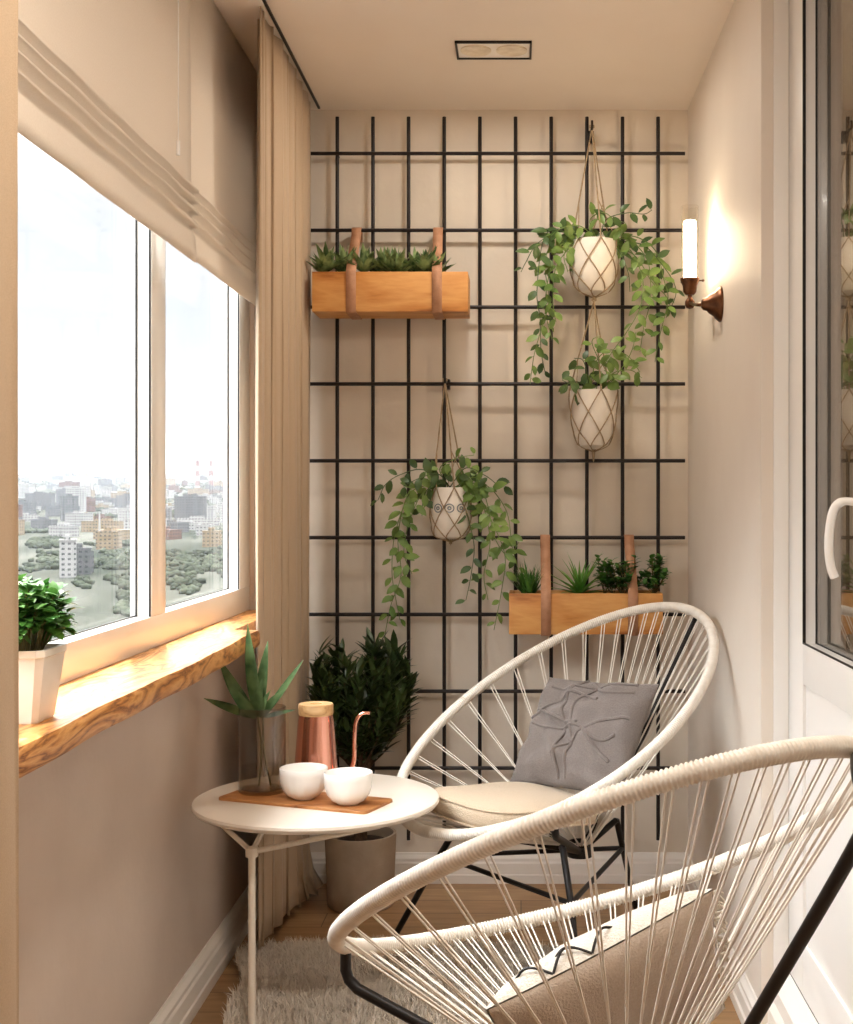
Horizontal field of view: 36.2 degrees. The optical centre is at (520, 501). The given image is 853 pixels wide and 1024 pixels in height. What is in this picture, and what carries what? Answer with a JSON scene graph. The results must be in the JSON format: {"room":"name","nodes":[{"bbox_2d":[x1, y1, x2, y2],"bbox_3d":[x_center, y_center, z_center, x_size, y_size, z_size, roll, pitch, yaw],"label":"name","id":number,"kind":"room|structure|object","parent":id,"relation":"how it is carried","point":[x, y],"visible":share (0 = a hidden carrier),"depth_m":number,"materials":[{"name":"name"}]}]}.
{"room":"enclosed balcony","nodes":[
{"label":"enclosed balcony","id":0,"kind":"room"},
{"bbox_2d":[19,302,256,1023],"bbox_3d":[-0.865,-0.020,1.581,0.070,2.590,5.562,0,0,0],"label":"wall","id":1,"kind":"structure","parent":0,"point":[122,887],"depth_m":2.77,"materials":[{"name":"paint"}]},
{"bbox_2d":[19,610,259,777],"bbox_3d":[-0.760,0.357,2.353,0.171,0.042,3.385,0,0,0],"label":"windowsill","id":2,"kind":"object","parent":1,"relation":"attached to","point":[87,705],"visible":0.89,"depth_m":2.42,"materials":[{"name":"brown wood"}]},
{"bbox_2d":[18,573,80,724],"bbox_3d":[-0.766,0.221,1.993,0.165,0.228,0.226,0,0,16],"label":"potted plant","id":3,"kind":"object","parent":2,"relation":"on","point":[41,604],"visible":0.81,"depth_m":1.97,"materials":[{"name":"green plant"}]},
{"bbox_2d":[19,643,66,724],"bbox_3d":[-0.772,0.280,2.000,0.114,0.112,0.114,0,0,0],"label":"pot","id":4,"kind":"object","parent":3,"relation":"attached to","point":[40,664],"depth_m":1.96,"materials":[{"name":"ceramic"}]},
{"bbox_2d":[48,216,249,683],"bbox_3d":[-0.871,-0.430,2.335,0.051,1.530,3.430,0,0,0],"label":"window","id":5,"kind":"structure","parent":1,"relation":"in","point":[151,623],"depth_m":3.01,"materials":[{"name":"white plastic"}]},
{"bbox_2d":[149,873,256,1023],"bbox_3d":[-0.819,1.220,1.581,0.022,0.110,5.562,0,0,0],"label":"baseboard","id":6,"kind":"structure","parent":1,"relation":"attached to","point":[182,1005],"depth_m":3.37,"materials":[{"name":"white"}]},
{"bbox_2d":[191,884,740,1023],"bbox_3d":[0.000,1.335,1.575,1.800,0.120,5.850,0,0,0],"label":"floor","id":7,"kind":"structure","parent":0,"point":[484,902],"depth_m":4.00,"materials":[{"name":"brown wood"}]},
{"bbox_2d":[305,627,420,912],"bbox_3d":[-0.503,0.838,4.115,0.377,0.874,0.337,0,0,6],"label":"potted shrub","id":8,"kind":"object","parent":7,"relation":"on","point":[357,864],"visible":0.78,"depth_m":4.04,"materials":[{"name":"green plant"}]},
{"bbox_2d":[325,826,395,912],"bbox_3d":[-0.508,1.161,4.118,0.226,0.228,0.226,0,0,0],"label":"pot","id":9,"kind":"object","parent":8,"relation":"attached to","point":[357,864],"depth_m":4.03,"materials":[{"name":"ceramic"}]},
{"bbox_2d":[220,934,559,1023],"bbox_3d":[-0.253,1.246,2.961,1.005,0.054,1.526,0,0,-4],"label":"shag rug","id":10,"kind":"object","parent":7,"relation":"on","point":[299,982],"visible":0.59,"depth_m":3.35,"materials":[{"name":"beige carpet"}]},
{"bbox_2d":[191,774,439,1023],"bbox_3d":[-0.500,0.997,3.188,0.600,0.548,0.600,0,0,0],"label":"side table","id":11,"kind":"object","parent":10,"relation":"on","point":[411,799],"visible":0.81,"depth_m":3.01,"materials":[{"name":"white metal"}]},
{"bbox_2d":[219,786,391,813],"bbox_3d":[-0.522,0.720,3.146,0.406,0.007,0.146,0,0,21],"label":"serving board","id":12,"kind":"object","parent":11,"relation":"on","point":[272,796],"visible":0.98,"depth_m":3.12,"materials":[{"name":"wood"}]},
{"bbox_2d":[204,623,303,793],"bbox_3d":[-0.665,0.507,3.216,0.253,0.418,0.117,0,0,0],"label":"plant","id":13,"kind":"object","parent":12,"relation":"on","point":[258,706],"visible":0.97,"depth_m":3.21,"materials":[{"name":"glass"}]},
{"bbox_2d":[279,763,327,800],"bbox_3d":[-0.525,0.678,3.140,0.116,0.076,0.116,0,0,0],"label":"cup","id":14,"kind":"object","parent":12,"relation":"on","point":[299,781],"visible":0.95,"depth_m":3.10,"materials":[{"name":"white ceramic"}]},
{"bbox_2d":[324,767,372,805],"bbox_3d":[-0.410,0.678,3.085,0.116,0.076,0.116,0,0,0],"label":"cup","id":15,"kind":"object","parent":12,"relation":"on","point":[344,786],"visible":1,"depth_m":3.05,"materials":[{"name":"white ceramic"}]},
{"bbox_2d":[295,701,369,769],"bbox_3d":[-0.485,0.620,3.335,0.198,0.206,0.116,0,0,0],"label":"copper kettle","id":16,"kind":"object","parent":11,"relation":"on","point":[315,740],"visible":0.72,"depth_m":3.30,"materials":[{"name":"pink metal"}]},
{"bbox_2d":[392,602,718,938],"bbox_3d":[0.081,0.784,3.486,0.918,0.981,0.866,0,0,0],"label":"chair","id":17,"kind":"object","parent":7,"relation":"on","point":[557,843],"visible":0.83,"depth_m":3.59,"materials":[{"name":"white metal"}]},
{"bbox_2d":[430,782,596,827],"bbox_3d":[-0.025,0.790,3.385,0.397,0.093,0.397,0,0,-41],"label":"seat cushion","id":18,"kind":"object","parent":17,"relation":"on","point":[476,805],"visible":0.62,"depth_m":3.28,"materials":[{"name":"fabric"}]},
{"bbox_2d":[510,677,658,790],"bbox_3d":[0.168,0.637,3.558,0.410,0.300,0.222,0,0,41],"label":"throw pillow","id":19,"kind":"object","parent":18,"relation":"on","point":[581,732],"visible":0.91,"depth_m":3.49,"materials":[{"name":"fabric"}]},
{"bbox_2d":[327,735,852,1023],"bbox_3d":[0.111,0.784,1.978,0.830,0.980,0.995,0,0,0],"label":"chair","id":20,"kind":"object","parent":7,"relation":"on","point":[557,816],"visible":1,"depth_m":1.75,"materials":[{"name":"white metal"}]},
{"bbox_2d":[485,889,732,1023],"bbox_3d":[0.145,0.797,2.052,0.468,0.420,0.238,0,0,-15],"label":"throw pillow","id":21,"kind":"object","parent":20,"relation":"on","point":[555,965],"visible":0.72,"depth_m":1.95,"materials":[{"name":"beige fabric"}]},
{"bbox_2d":[309,110,687,851],"bbox_3d":[0.000,-0.020,4.431,1.800,2.590,0.138,0,0,0],"label":"wall","id":22,"kind":"structure","parent":0,"point":[354,125],"depth_m":4.36,"materials":[{"name":"paint"}]},
{"bbox_2d":[443,374,449,389],"bbox_3d":[-0.248,-0.396,4.291,0.022,0.039,0.141,0,0,0],"label":"wall hook","id":23,"kind":"object","parent":22,"relation":"attached to","point":[448,387],"visible":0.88,"depth_m":4.32,"materials":[{"name":"black metal"}]},
{"bbox_2d":[370,378,526,637],"bbox_3d":[-0.231,0.016,4.214,0.506,0.839,0.191,0,0,0],"label":"hanging planter","id":24,"kind":"object","parent":23,"relation":"hanging from","point":[450,508],"visible":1,"depth_m":4.18,"materials":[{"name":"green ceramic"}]},
{"bbox_2d":[309,116,684,839],"bbox_3d":[-0.081,-0.078,4.334,1.249,2.405,0.056,0,0,0],"label":"trellis","id":25,"kind":"object","parent":22,"relation":"attached to","point":[336,153],"visible":0.57,"depth_m":4.32,"materials":[{"name":"black metal"}]},
{"bbox_2d":[306,227,469,319],"bbox_3d":[-0.429,-0.756,4.221,0.522,0.310,0.235,0,0,0],"label":"planter box","id":26,"kind":"object","parent":25,"relation":"attached to","point":[395,287],"visible":1,"depth_m":4.13,"materials":[{"name":"brown wood"}]},
{"bbox_2d":[505,535,671,635],"bbox_3d":[0.214,0.267,4.228,0.541,0.318,0.272,0,0,-11],"label":"planter box","id":27,"kind":"object","parent":25,"relation":"attached to","point":[545,611],"visible":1,"depth_m":4.13,"materials":[{"name":"brown wood"}]},
{"bbox_2d":[558,298,646,462],"bbox_3d":[0.262,-0.397,4.220,0.287,0.538,0.197,0,0,0],"label":"hanging planter","id":28,"kind":"object","parent":25,"relation":"attached to","point":[593,412],"visible":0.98,"depth_m":4.18,"materials":[{"name":"ceramic"}]},
{"bbox_2d":[311,852,685,883],"bbox_3d":[-0.135,1.225,4.351,1.390,0.100,0.022,0,0,0],"label":"baseboard","id":29,"kind":"structure","parent":22,"relation":"attached to","point":[526,869],"depth_m":4.34,"materials":[{"name":"white"}]},
{"bbox_2d":[587,120,593,143],"bbox_3d":[0.231,-1.221,4.291,0.022,0.039,0.141,0,0,0],"label":"wall hook","id":30,"kind":"object","parent":22,"relation":"attached to","point":[588,132],"visible":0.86,"depth_m":4.32,"materials":[{"name":"black metal"}]},
{"bbox_2d":[514,125,684,382],"bbox_3d":[0.255,-0.805,4.213,0.547,0.847,0.206,0,0,9],"label":"hanging planter","id":31,"kind":"object","parent":30,"relation":"hanging from","point":[593,260],"visible":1,"depth_m":4.18,"materials":[{"name":"plant"}]},
{"bbox_2d":[213,0,852,109],"bbox_3d":[0.000,-1.375,1.575,1.800,0.120,5.850,0,0,0],"label":"ceiling","id":32,"kind":"structure","parent":0,"point":[351,54],"depth_m":3.77,"materials":[{"name":"paint"}]},
{"bbox_2d":[18,0,199,262],"bbox_3d":[-0.778,-0.941,1.893,0.064,0.748,2.385,0,0,0],"label":"blind","id":33,"kind":"object","parent":32,"relation":"attached to","point":[104,86],"visible":0.91,"depth_m":2.52,"materials":[{"name":"fabric"}]},
{"bbox_2d":[190,0,256,305],"bbox_3d":[-0.808,-0.951,3.540,0.048,0.728,0.880,0,0,0],"label":"blind","id":34,"kind":"object","parent":32,"relation":"attached to","point":[223,77],"visible":0.84,"depth_m":3.52,"materials":[{"name":"fabric"}]},
{"bbox_2d":[262,0,319,108],"bbox_3d":[-0.672,-1.312,1.665,0.007,0.006,5.330,0,0,0],"label":"rail","id":35,"kind":"object","parent":32,"relation":"attached to","point":[264,1],"visible":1,"depth_m":3.78,"materials":[{"name":"black metal"}]},
{"bbox_2d":[0,0,18,1023],"bbox_3d":[-0.702,-0.041,1.351,0.049,2.547,0.826,0,0,0],"label":"curtain","id":36,"kind":"object","parent":35,"relation":"hanging from","point":[9,616],"visible":1,"depth_m":1.74,"materials":[{"name":"fabric"}]},
{"bbox_2d":[255,6,323,949],"bbox_3d":[-0.702,-0.029,3.862,0.074,2.571,0.828,0,0,4],"label":"curtain","id":37,"kind":"object","parent":35,"relation":"hanging from","point":[286,877],"visible":0.84,"depth_m":3.76,"materials":[{"name":"fabric"}]},
{"bbox_2d":[455,41,531,59],"bbox_3d":[-0.079,-1.312,3.775,0.220,0.007,0.140,0,0,0],"label":"recessed light","id":38,"kind":"object","parent":32,"relation":"in","point":[465,50],"visible":1,"depth_m":3.78,"materials":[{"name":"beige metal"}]},
{"bbox_2d":[688,0,842,1023],"bbox_3d":[0.655,-0.020,1.581,0.190,2.590,5.562,0,0,0],"label":"wall","id":39,"kind":"structure","parent":0,"point":[730,111],"depth_m":3.43,"materials":[{"name":"paint"}]},
{"bbox_2d":[680,220,723,321],"bbox_3d":[0.517,-0.682,3.704,0.077,0.356,0.241,0,0,-13],"label":"wall sconce","id":40,"kind":"object","parent":39,"relation":"attached to","point":[713,303],"visible":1,"depth_m":3.76,"materials":[{"name":"brown metal"}]},
{"bbox_2d":[685,853,760,1023],"bbox_3d":[0.549,1.225,1.581,0.022,0.100,5.562,0,0,0],"label":"baseboard","id":41,"kind":"structure","parent":39,"relation":"attached to","point":[743,997],"depth_m":3.23,"materials":[{"name":"white"}]},
{"bbox_2d":[773,0,788,970],"bbox_3d":[0.605,-0.065,3.025,0.034,2.320,0.010,0,0,0],"label":"trim","id":42,"kind":"structure","parent":39,"relation":"attached to","point":[780,7],"depth_m":3.02,"materials":[{"name":"white plastic"}]},
{"bbox_2d":[766,974,817,1023],"bbox_3d":[0.657,1.185,2.600,0.185,0.180,0.860,0,0,0],"label":"trim","id":43,"kind":"structure","parent":39,"relation":"attached to","point":[789,1006],"depth_m":2.91,"materials":[{"name":"white"}]},
{"bbox_2d":[789,0,852,1023],"bbox_3d":[0.629,-0.066,2.600,0.142,2.319,0.860,0,0,0],"label":"door","id":44,"kind":"structure","parent":39,"relation":"in","point":[820,668],"depth_m":2.87,"materials":[{"name":"white plastic"}]},
{"bbox_2d":[843,0,852,650],"bbox_3d":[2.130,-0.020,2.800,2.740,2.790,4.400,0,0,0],"label":"door glass","id":45,"kind":"object","parent":44,"relation":"in","point":[848,29],"depth_m":4.90,"materials":[{"name":"glass"}]},
{"label":"outside","id":46,"kind":"structure","parent":0,"visible":0},
{"bbox_2d":[18,474,222,639],"bbox_3d":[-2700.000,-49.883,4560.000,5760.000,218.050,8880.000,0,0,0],"label":"terrain","id":47,"kind":"structure","parent":46,"point":[96,603],"depth_m":761.44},
{"bbox_2d":[18,505,22,519],"bbox_3d":[-585.070,14.001,1491.180,22.267,26.992,16.409,0,0,-4],"label":"block","id":48,"kind":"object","parent":47,"relation":"on","point":[20,507],"visible":0.15,"depth_m":1491.92,"materials":[{"name":"concrete"}]},
{"bbox_2d":[18,520,24,534],"bbox_3d":[-483.670,24.343,1229.602,22.130,19.909,16.453,0,0,14],"label":"block","id":49,"kind":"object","parent":47,"relation":"on","point":[21,523],"visible":0.1,"depth_m":1229.92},
{"bbox_2d":[18,483,34,498],"bbox_3d":[-1038.908,-21.480,2726.538,35.229,35.900,17.633,0,0,22],"label":"block","id":50,"kind":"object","parent":47,"relation":"on","point":[23,488],"visible":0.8,"depth_m":2719.39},
{"bbox_2d":[18,500,36,514],"bbox_3d":[-633.525,10.662,1648.989,33.749,26.828,14.938,0,0,10],"label":"block","id":51,"kind":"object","parent":47,"relation":"on","point":[28,507],"visible":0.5,"depth_m":1641.76,"materials":[{"name":"concrete"}]},
{"bbox_2d":[23,513,38,520],"bbox_3d":[-594.916,19.449,1557.405,32.723,13.180,16.026,0,0,-17],"label":"block","id":52,"kind":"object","parent":47,"relation":"on","point":[26,516],"visible":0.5,"depth_m":1552.87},
{"bbox_2d":[24,492,55,509],"bbox_3d":[-740.592,0.242,2001.679,44.000,32.552,14.393,0,0,9],"label":"block","id":53,"kind":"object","parent":47,"relation":"on","point":[43,499],"visible":0.73,"depth_m":1995.38,"materials":[{"name":"concrete"}]},
{"bbox_2d":[30,517,57,528],"bbox_3d":[-498.116,23.165,1357.512,23.418,15.614,15.179,0,0,8],"label":"block","id":54,"kind":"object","parent":47,"relation":"on","point":[41,522],"visible":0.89,"depth_m":1351.46,"materials":[{"name":"concrete"}]},
{"bbox_2d":[46,484,58,488],"bbox_3d":[-1327.933,-42.973,3696.039,38.394,16.898,15.348,0,0,-4],"label":"block","id":55,"kind":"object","parent":47,"relation":"on","point":[51,485],"visible":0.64,"depth_m":3688.94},
{"bbox_2d":[51,475,63,479],"bbox_3d":[-1756.925,-91.293,4926.732,44.000,21.559,16.661,0,0,-10],"label":"block","id":56,"kind":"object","parent":47,"relation":"on","point":[56,477],"visible":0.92,"depth_m":4919.37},
{"bbox_2d":[56,488,64,503],"bbox_3d":[-797.740,-7.567,2281.346,32.810,34.786,16.333,0,0,-9],"label":"block","id":57,"kind":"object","parent":47,"relation":"on","point":[59,492],"visible":0.27,"depth_m":2272.69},
{"bbox_2d":[45,504,79,516],"bbox_3d":[-612.766,12.662,1737.761,42.527,19.025,16.204,0,0,-27],"label":"block","id":58,"kind":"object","parent":47,"relation":"on","point":[50,511],"visible":0.47,"depth_m":1726.44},
{"bbox_2d":[48,523,78,536],"bbox_3d":[-422.509,27.113,1200.303,25.139,15.895,14.747,0,0,28],"label":"block","id":59,"kind":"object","parent":47,"relation":"on","point":[61,529],"visible":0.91,"depth_m":1195.58,"materials":[{"name":"concrete"}]},
{"bbox_2d":[59,535,76,577],"bbox_3d":[-264.831,32.925,760.000,9.800,27.500,12.800,0,0,-17],"label":"block","id":60,"kind":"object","parent":47,"relation":"on","point":[67,546],"visible":0.88,"depth_m":754.23,"materials":[{"name":"concrete"}]},
{"bbox_2d":[58,481,79,486],"bbox_3d":[-1061.871,-31.256,3056.277,46.354,35.668,13.847,0,0,-5],"label":"block","id":61,"kind":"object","parent":47,"relation":"on","point":[66,483],"visible":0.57,"depth_m":3050.04,"materials":[{"name":"concrete"}]},
{"bbox_2d":[60,494,78,520],"bbox_3d":[-546.585,7.933,1573.073,19.253,35.541,16.769,0,0,-28],"label":"block","id":62,"kind":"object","parent":47,"relation":"on","point":[68,503],"visible":0.82,"depth_m":1566.58,"materials":[{"name":"concrete"}]},
{"bbox_2d":[65,486,86,511],"bbox_3d":[-633.210,-1.475,1849.706,26.800,42.500,19.400,0,0,-11],"label":"block","id":63,"kind":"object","parent":47,"relation":"on","point":[75,490],"visible":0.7,"depth_m":1842.73,"materials":[{"name":"concrete"}]},
{"bbox_2d":[64,511,92,526],"bbox_3d":[-483.285,19.361,1420.573,28.358,19.944,15.059,0,0,27],"label":"block","id":64,"kind":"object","parent":47,"relation":"on","point":[75,518],"visible":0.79,"depth_m":1414.42,"materials":[{"name":"concrete"}]},
{"bbox_2d":[76,475,89,485],"bbox_3d":[-1371.991,-65.312,4074.307,41.122,35.973,14.090,0,0,-29],"label":"block","id":65,"kind":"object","parent":47,"relation":"on","point":[82,478],"visible":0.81,"depth_m":4070.34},
{"bbox_2d":[76,543,93,574],"bbox_3d":[-264.538,35.392,779.891,16.000,21.500,13.400,0,0,-17],"label":"block","id":66,"kind":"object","parent":47,"relation":"on","point":[84,555],"visible":0.68,"depth_m":775.32,"materials":[{"name":"concrete"}]},
{"bbox_2d":[79,485,90,496],"bbox_3d":[-814.819,-12.652,2425.403,19.051,36.312,16.028,0,0,3],"label":"block","id":67,"kind":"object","parent":47,"relation":"on","point":[88,490],"visible":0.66,"depth_m":2422.22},
{"bbox_2d":[86,497,95,511],"bbox_3d":[-635.648,5.394,1911.174,16.000,26.126,13.631,0,0,10],"label":"block","id":68,"kind":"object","parent":47,"relation":"on","point":[90,502],"visible":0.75,"depth_m":1905.40,"materials":[{"name":"brick"}]},
{"bbox_2d":[91,489,94,497],"bbox_3d":[-912.315,-15.881,2749.965,16.798,23.295,15.912,0,0,6],"label":"block","id":69,"kind":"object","parent":47,"relation":"on","point":[92,491],"visible":0.3,"depth_m":2749.43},
{"bbox_2d":[94,485,103,494],"bbox_3d":[-992.156,-26.366,3054.657,16.000,25.985,16.748,0,0,28],"label":"block","id":70,"kind":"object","parent":47,"relation":"on","point":[96,488],"visible":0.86,"depth_m":3047.80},
{"bbox_2d":[98,512,100,530],"bbox_3d":[-356.654,23.068,1100.000,2.250,29.213,2.250,0,0,0],"label":"mast","id":71,"kind":"object","parent":47,"relation":"on","point":[99,523],"visible":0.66,"depth_m":1099.27,"materials":[{"name":"grey concrete"}]},
{"bbox_2d":[95,503,108,507],"bbox_3d":[-661.420,8.797,2046.961,22.329,13.504,14.815,0,0,-26],"label":"block","id":72,"kind":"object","parent":47,"relation":"on","point":[99,504],"visible":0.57,"depth_m":2042.21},
{"bbox_2d":[81,518,123,531],"bbox_3d":[-412.575,24.494,1287.933,44.313,16.574,15.758,0,0,15],"label":"block","id":73,"kind":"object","parent":47,"relation":"on","point":[86,526],"visible":0.58,"depth_m":1282.67,"materials":[{"name":"concrete"}]},
{"bbox_2d":[94,514,110,520],"bbox_3d":[-494.710,20.505,1530.489,19.655,12.222,13.579,0,0,28],"label":"block","id":74,"kind":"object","parent":47,"relation":"on","point":[101,515],"visible":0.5,"depth_m":1526.93,"materials":[{"name":"concrete"}]},
{"bbox_2d":[95,501,111,505],"bbox_3d":[-723.075,4.444,2227.658,40.693,13.985,18.344,0,0,-6],"label":"block","id":75,"kind":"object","parent":47,"relation":"on","point":[96,502],"visible":0.41,"depth_m":2221.13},
{"bbox_2d":[98,478,111,485],"bbox_3d":[-1172.491,-49.950,3664.925,33.944,32.958,18.712,0,0,12],"label":"block","id":76,"kind":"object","parent":47,"relation":"on","point":[103,481],"visible":0.7,"depth_m":3656.66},
{"bbox_2d":[100,486,111,496],"bbox_3d":[-907.951,-21.398,2844.370,23.365,28.666,16.116,0,0,-21],"label":"block","id":77,"kind":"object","parent":47,"relation":"on","point":[104,491],"visible":0.8,"depth_m":2838.09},
{"bbox_2d":[96,496,115,503],"bbox_3d":[-737.280,-0.604,2314.764,36.434,18.854,13.616,0,0,-3],"label":"block","id":78,"kind":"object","parent":47,"relation":"on","point":[104,498],"visible":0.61,"depth_m":2309.04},
{"bbox_2d":[95,528,122,549],"bbox_3d":[-323.232,30.005,1019.701,17.800,19.500,15.400,0,0,-6],"label":"block","id":79,"kind":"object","parent":47,"relation":"on","point":[108,538],"visible":0.91,"depth_m":1013.07,"materials":[{"name":"concrete"}]},
{"bbox_2d":[101,507,117,514],"bbox_3d":[-557.818,14.307,1780.563,33.739,13.901,13.825,0,0,28],"label":"block","id":80,"kind":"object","parent":47,"relation":"on","point":[113,510],"visible":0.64,"depth_m":1776.03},
{"bbox_2d":[102,484,117,490],"bbox_3d":[-1107.911,-37.666,3500.670,40.495,19.510,14.177,0,0,-19],"label":"block","id":81,"kind":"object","parent":47,"relation":"on","point":[114,487],"visible":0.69,"depth_m":3498.59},
{"bbox_2d":[92,527,129,539],"bbox_3d":[-363.986,29.082,1159.016,30.657,14.104,18.130,0,0,22],"label":"block","id":82,"kind":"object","parent":47,"relation":"on","point":[126,532],"visible":0.26,"depth_m":1155.40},
{"bbox_2d":[18,478,222,616],"bbox_3d":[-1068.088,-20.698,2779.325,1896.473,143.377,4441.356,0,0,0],"label":"trees","id":83,"kind":"object","parent":47,"relation":"on","point":[192,565],"visible":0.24,"depth_m":842.94,"materials":[{"name":"plant"}]},
{"bbox_2d":[111,491,129,497],"bbox_3d":[-731.086,-6.327,2382.658,39.388,26.226,14.564,0,0,12],"label":"block","id":84,"kind":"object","parent":47,"relation":"on","point":[113,495],"visible":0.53,"depth_m":2378.85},
{"bbox_2d":[116,494,129,507],"bbox_3d":[-587.235,2.748,1943.053,30.399,30.053,18.880,0,0,6],"label":"block","id":85,"kind":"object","parent":47,"relation":"on","point":[123,500],"visible":0.47,"depth_m":1934.94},
{"bbox_2d":[117,506,129,509],"bbox_3d":[-434.146,16.253,1451.976,30.337,24.526,15.518,0,0,25],"label":"block","id":86,"kind":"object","parent":47,"relation":"on","point":[127,507],"visible":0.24,"depth_m":1449.56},
{"bbox_2d":[118,508,129,520],"bbox_3d":[-411.360,18.294,1391.872,37.244,23.568,14.383,0,0,7],"label":"block","id":87,"kind":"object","parent":47,"relation":"on","point":[122,514],"visible":0.17,"depth_m":1387.23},
{"bbox_2d":[123,518,166,528],"bbox_3d":[-354.100,23.530,1225.470,39.259,21.751,18.953,0,0,-15],"label":"block","id":88,"kind":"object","parent":47,"relation":"on","point":[126,520],"visible":0.21,"depth_m":1213.22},
{"bbox_2d":[166,508,172,518],"bbox_3d":[-425.123,16.034,1499.882,42.696,22.474,16.457,0,0,-7],"label":"block","id":89,"kind":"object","parent":47,"relation":"on","point":[169,513],"visible":0.11,"depth_m":1495.20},
{"bbox_2d":[166,489,174,498],"bbox_3d":[-742.954,-15.262,2715.582,32.421,24.123,19.342,0,0,25],"label":"block","id":90,"kind":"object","parent":47,"relation":"on","point":[169,493],"visible":0.4,"depth_m":2706.47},
{"bbox_2d":[166,478,175,485],"bbox_3d":[-1105.488,-61.215,4092.701,32.139,26.530,16.236,0,0,7],"label":"block","id":91,"kind":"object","parent":47,"relation":"on","point":[170,481],"visible":0.69,"depth_m":4085.28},
{"bbox_2d":[168,485,179,491],"bbox_3d":[-872.173,-31.720,3267.085,25.461,23.428,16.659,0,0,-4],"label":"block","id":92,"kind":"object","parent":47,"relation":"on","point":[173,487],"visible":0.77,"depth_m":3260.25,"materials":[{"name":"concrete"}]},
{"bbox_2d":[166,527,182,539],"bbox_3d":[-320.213,29.036,1161.876,30.271,14.046,17.485,0,0,27],"label":"block","id":93,"kind":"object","parent":47,"relation":"on","point":[171,534],"visible":0.39,"depth_m":1154.28,"materials":[{"name":"brick"}]},
{"bbox_2d":[167,519,189,532],"bbox_3d":[-349.081,25.096,1286.002,38.213,15.472,18.647,0,0,26],"label":"block","id":94,"kind":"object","parent":47,"relation":"on","point":[172,524],"visible":0.4,"depth_m":1275.80,"materials":[{"name":"concrete"}]},
{"bbox_2d":[174,494,206,520],"bbox_3d":[-397.777,8.267,1564.454,35.342,35.240,18.995,0,0,-1],"label":"block","id":95,"kind":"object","parent":47,"relation":"on","point":[187,505],"visible":0.79,"depth_m":1555.91,"materials":[{"name":"concrete"}]},
{"bbox_2d":[182,520,200,529],"bbox_3d":[-341.985,25.164,1334.847,28.597,12.795,13.847,0,0,10],"label":"block","id":96,"kind":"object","parent":47,"relation":"on","point":[192,526],"visible":0.29,"depth_m":1327.92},
{"bbox_2d":[195,456,199,487],"bbox_3d":[-895.846,-79.324,3600.000,15.000,96.121,15.000,0,0,0],"label":"chimney","id":97,"kind":"object","parent":47,"relation":"on","point":[197,469],"visible":0.88,"depth_m":3595.58,"materials":[{"name":"grey concrete"}]},
{"bbox_2d":[176,516,219,525],"bbox_3d":[-355.691,22.091,1431.262,46.315,13.927,13.714,0,0,-15],"label":"block","id":98,"kind":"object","parent":47,"relation":"on","point":[196,519],"visible":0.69,"depth_m":1427.43,"materials":[{"name":"concrete"}]},
{"bbox_2d":[188,488,208,493],"bbox_3d":[-723.162,-20.470,2914.399,46.337,22.609,14.959,0,0,1],"label":"block","id":99,"kind":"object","parent":47,"relation":"on","point":[195,490],"visible":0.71,"depth_m":2908.23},
{"bbox_2d":[195,522,214,535],"bbox_3d":[-297.950,26.557,1225.812,16.627,15.679,17.106,0,0,-18],"label":"block","id":100,"kind":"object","parent":47,"relation":"on","point":[204,525],"visible":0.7,"depth_m":1218.27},
{"bbox_2d":[198,493,212,499],"bbox_3d":[-623.013,-7.915,2566.985,25.087,18.343,13.923,0,0,17],"label":"block","id":101,"kind":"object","parent":47,"relation":"on","point":[204,494],"visible":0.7,"depth_m":2562.44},
{"bbox_2d":[205,484,213,490],"bbox_3d":[-814.060,-35.139,3396.763,17.852,21.489,14.817,0,0,4],"label":"block","id":102,"kind":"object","parent":47,"relation":"on","point":[208,486],"visible":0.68,"depth_m":3390.12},
{"bbox_2d":[209,456,213,486],"bbox_3d":[-868.000,-80.709,3640.000,15.000,96.183,15.000,0,0,0],"label":"chimney","id":103,"kind":"object","parent":47,"relation":"on","point":[210,457],"visible":0.8,"depth_m":3635.30,"materials":[{"name":"grey concrete"}]},
{"bbox_2d":[202,527,221,546],"bbox_3d":[-248.939,29.725,1049.793,16.000,18.500,13.400,0,0,-9],"label":"block","id":104,"kind":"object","parent":47,"relation":"on","point":[211,537],"visible":0.88,"depth_m":1044.08,"materials":[{"name":"concrete"}]},
{"bbox_2d":[207,503,216,517],"bbox_3d":[-410.601,12.548,1681.360,30.655,21.668,13.916,0,0,-1],"label":"block","id":105,"kind":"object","parent":47,"relation":"on","point":[211,509],"visible":0.36,"depth_m":1675.78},
{"bbox_2d":[209,497,221,503],"bbox_3d":[-543.205,0.035,2309.451,21.030,17.896,15.644,0,0,-9],"label":"block","id":106,"kind":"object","parent":47,"relation":"on","point":[213,500],"visible":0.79,"depth_m":2302.85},
{"bbox_2d":[209,490,221,494],"bbox_3d":[-725.779,-21.794,3083.463,34.903,15.114,17.211,0,0,-15],"label":"block","id":107,"kind":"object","parent":47,"relation":"on","point":[212,491],"visible":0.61,"depth_m":3076.21,"materials":[{"name":"concrete"}]},
{"bbox_2d":[210,486,222,491],"bbox_3d":[-772.133,-31.740,3319.834,44.000,19.900,16.021,0,0,-8],"label":"block","id":108,"kind":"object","parent":47,"relation":"on","point":[218,488],"visible":0.56,"depth_m":3312.80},
{"bbox_2d":[213,481,222,486],"bbox_3d":[-859.868,-47.738,3700.029,31.093,26.160,14.809,0,0,25],"label":"block","id":109,"kind":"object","parent":47,"relation":"on","point":[216,483],"visible":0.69,"depth_m":3692.54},
{"bbox_2d":[215,502,222,512],"bbox_3d":[-435.682,9.193,1892.094,16.000,19.348,19.124,0,0,-6],"label":"block","id":110,"kind":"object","parent":47,"relation":"on","point":[217,504],"visible":0.39,"depth_m":1883.21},
{"bbox_2d":[219,504,222,522],"bbox_3d":[-337.435,13.642,1512.813,24.607,26.705,13.961,0,0,-2],"label":"block","id":111,"kind":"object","parent":47,"relation":"on","point":[221,505],"visible":0.14,"depth_m":1506.56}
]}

